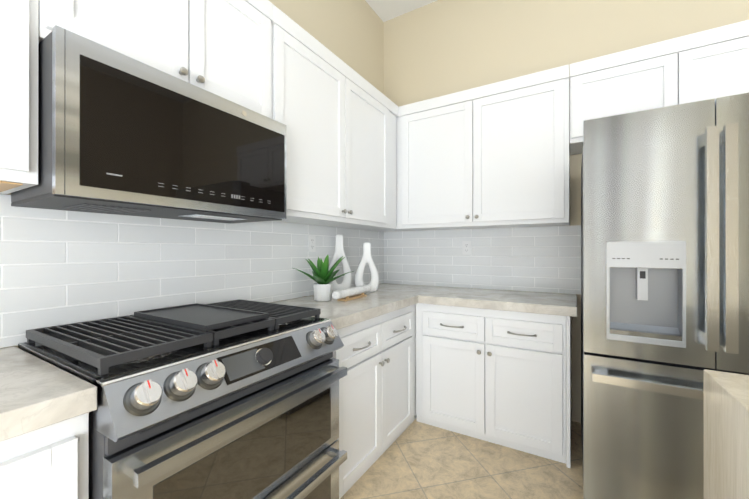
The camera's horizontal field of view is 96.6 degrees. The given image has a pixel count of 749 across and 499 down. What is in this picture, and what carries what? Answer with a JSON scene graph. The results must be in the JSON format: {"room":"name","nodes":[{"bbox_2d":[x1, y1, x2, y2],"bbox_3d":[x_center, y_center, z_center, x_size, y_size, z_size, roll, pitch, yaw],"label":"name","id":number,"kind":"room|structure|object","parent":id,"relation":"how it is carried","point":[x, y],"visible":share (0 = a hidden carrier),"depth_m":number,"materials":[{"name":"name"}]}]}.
{"room":"kitchen","nodes":[
{"label":"kitchen","id":0,"kind":"room"},
{"bbox_2d":[4,0,383,347],"bbox_3d":[-1.294,-0.490,1.031,0.100,3.450,5.400,0,0,31],"label":"wall","id":1,"kind":"structure","parent":0,"point":[349,33],"depth_m":2.73,"materials":[{"name":"beige paint"}]},
{"bbox_2d":[0,0,38,193],"bbox_3d":[-1.534,-0.690,0.183,0.358,1.023,1.898,0,0,31],"label":"wall cabinet","id":2,"kind":"object","parent":1,"relation":"attached to","point":[19,50],"visible":1,"depth_m":0.89,"materials":[{"name":"white wood"}]},
{"bbox_2d":[11,25,285,222],"bbox_3d":[-0.800,-0.364,1.329,0.415,0.452,0.816,0,0,31],"label":"microwave","id":3,"kind":"object","parent":1,"relation":"attached to","point":[120,133],"visible":1,"depth_m":1.06,"materials":[{"name":"grey"}]},
{"bbox_2d":[39,0,272,117],"bbox_3d":[-0.834,-0.898,1.349,0.358,0.604,0.820,0,0,31],"label":"wall cabinet","id":4,"kind":"object","parent":1,"relation":"attached to","point":[221,48],"visible":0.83,"depth_m":1.28,"materials":[{"name":"white"}]},
{"bbox_2d":[0,194,383,347],"bbox_3d":[-1.093,0.066,1.259,0.008,0.495,4.600,0,0,31],"label":"backsplash","id":5,"kind":"structure","parent":1,"relation":"attached to","point":[60,267],"depth_m":1.42,"materials":[{"name":"tile"}]},
{"bbox_2d":[308,235,315,251],"bbox_3d":[-0.437,-0.048,2.335,0.008,0.116,0.072,0,0,31],"label":"electrical outlet","id":6,"kind":"object","parent":5,"relation":"attached to","point":[311,243],"visible":1,"depth_m":2.33,"materials":[{"name":"white plastic"}]},
{"bbox_2d":[271,4,397,229],"bbox_3d":[-0.276,-0.690,2.278,0.358,1.018,1.342,0,0,31],"label":"wall cabinet","id":7,"kind":"object","parent":1,"relation":"attached to","point":[334,113],"visible":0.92,"depth_m":2.02,"materials":[{"name":"white"}]},
{"bbox_2d":[365,0,436,21],"bbox_3d":[0.592,-2.246,-0.100,4.500,0.060,5.400,0,0,31],"label":"ceiling","id":8,"kind":"structure","parent":0,"point":[385,10],"depth_m":3.03,"materials":[{"name":"white"}]},
{"bbox_2d":[340,418,582,498],"bbox_3d":[0.592,1.264,-0.104,4.500,0.060,5.400,0,0,31],"label":"floor","id":9,"kind":"structure","parent":0,"point":[416,459],"depth_m":1.87,"materials":[{"name":"tile"}]},
{"bbox_2d":[0,412,88,498],"bbox_3d":[-1.062,0.803,0.715,0.618,0.864,0.527,0,0,31],"label":"base cabinet","id":10,"kind":"object","parent":9,"relation":"on","point":[50,461],"visible":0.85,"depth_m":0.71,"materials":[{"name":"white wood"}]},
{"bbox_2d":[0,346,96,441],"bbox_3d":[-1.409,0.342,0.117,0.638,0.055,1.917,0,0,31],"label":"countertop","id":11,"kind":"structure","parent":10,"relation":"on","point":[36,393],"depth_m":0.75,"materials":[{"name":"beige stone"}]},
{"bbox_2d":[18,299,346,498],"bbox_3d":[-0.640,0.740,1.269,0.750,0.991,0.842,0,0,31],"label":"range","id":12,"kind":"object","parent":9,"relation":"on","point":[236,399],"visible":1,"depth_m":1.03,"materials":[{"name":"grey metal"}]},
{"bbox_2d":[332,304,415,498],"bbox_3d":[-0.240,0.805,2.084,0.618,0.864,0.955,0,0,31],"label":"base cabinet","id":13,"kind":"object","parent":9,"relation":"on","point":[376,356],"depth_m":1.90,"materials":[{"name":"white wood"}]},
{"bbox_2d":[271,283,438,329],"bbox_3d":[-0.049,0.344,2.361,0.660,0.055,1.631,0,0,31],"label":"countertop","id":14,"kind":"structure","parent":13,"relation":"on","point":[384,298],"depth_m":2.03,"materials":[{"name":"beige stone"}]},
{"bbox_2d":[293,255,353,300],"bbox_3d":[-0.329,0.169,2.127,0.372,0.293,0.370,0,0,31],"label":"plant","id":15,"kind":"object","parent":14,"relation":"on","point":[323,276],"visible":1,"depth_m":2.08,"materials":[{"name":"green plant"}]},
{"bbox_2d":[329,234,351,291],"bbox_3d":[-0.257,0.096,2.455,0.175,0.432,0.048,0,0,-9],"label":"vase","id":16,"kind":"object","parent":14,"relation":"on","point":[339,252],"visible":0.81,"depth_m":2.44,"materials":[{"name":"white ceramic"}]},
{"bbox_2d":[332,285,370,301],"bbox_3d":[-0.143,0.281,2.199,0.060,0.070,0.441,0,0,27],"label":"rolling pin","id":17,"kind":"object","parent":14,"relation":"on","point":[348,294],"visible":1,"depth_m":2.14,"materials":[{"name":"stone"}]},
{"bbox_2d":[355,242,378,291],"bbox_3d":[-0.056,0.126,2.485,0.181,0.374,0.048,0,0,-9],"label":"vase","id":18,"kind":"object","parent":14,"relation":"on","point":[368,259],"visible":0.88,"depth_m":2.47,"materials":[{"name":"white ceramic"}]},
{"bbox_2d":[416,303,570,467],"bbox_3d":[0.849,0.805,2.390,0.962,0.863,0.655,0,0,31],"label":"base cabinet","id":19,"kind":"object","parent":9,"relation":"on","point":[501,377],"visible":1,"depth_m":2.10,"materials":[{"name":"white wood"}]},
{"bbox_2d":[423,287,576,316],"bbox_3d":[0.891,0.344,2.374,0.938,0.055,0.641,0,0,31],"label":"countertop","id":20,"kind":"structure","parent":19,"relation":"on","point":[505,300],"depth_m":2.20,"materials":[{"name":"beige stone"}]},
{"bbox_2d":[581,93,748,498],"bbox_3d":[1.517,0.330,1.656,0.830,1.812,1.111,0,0,31],"label":"fridge","id":21,"kind":"object","parent":9,"relation":"on","point":[664,257],"visible":1,"depth_m":1.32,"materials":[{"name":"grey metal"}]},
{"bbox_2d":[703,369,748,498],"bbox_3d":[0.927,0.759,-0.375,1.446,0.950,1.880,0,0,31],"label":"kitchen island","id":22,"kind":"object","parent":9,"relation":"on","point":[726,434],"visible":1,"depth_m":0.69,"materials":[{"name":"wood"}]},
{"bbox_2d":[384,0,748,422],"bbox_3d":[1.999,-0.488,2.144,4.400,3.450,0.100,0,0,31],"label":"wall","id":23,"kind":"structure","parent":0,"point":[438,48],"depth_m":2.58,"materials":[{"name":"beige paint"}]},
{"bbox_2d":[370,64,569,231],"bbox_3d":[0.663,-0.690,2.677,1.556,1.018,0.358,0,0,31],"label":"wall cabinet","id":24,"kind":"object","parent":23,"relation":"attached to","point":[495,155],"visible":0.98,"depth_m":2.42,"materials":[{"name":"white"}]},
{"bbox_2d":[384,225,580,293],"bbox_3d":[0.839,0.068,2.777,1.742,0.495,0.008,0,0,31],"label":"backsplash","id":25,"kind":"structure","parent":23,"relation":"attached to","point":[547,259],"depth_m":2.71,"materials":[{"name":"tile"}]},
{"bbox_2d":[462,241,470,254],"bbox_3d":[0.776,-0.023,2.805,0.072,0.116,0.008,0,0,31],"label":"electrical outlet","id":26,"kind":"object","parent":25,"relation":"attached to","point":[466,247],"visible":1,"depth_m":2.80,"materials":[{"name":"white plastic"}]},
{"bbox_2d":[570,20,748,154],"bbox_3d":[1.787,-0.947,2.003,1.059,0.506,0.358,0,0,31],"label":"wall cabinet","id":27,"kind":"object","parent":23,"relation":"attached to","point":[713,63],"visible":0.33,"depth_m":1.92,"materials":[{"name":"white"}]}
]}

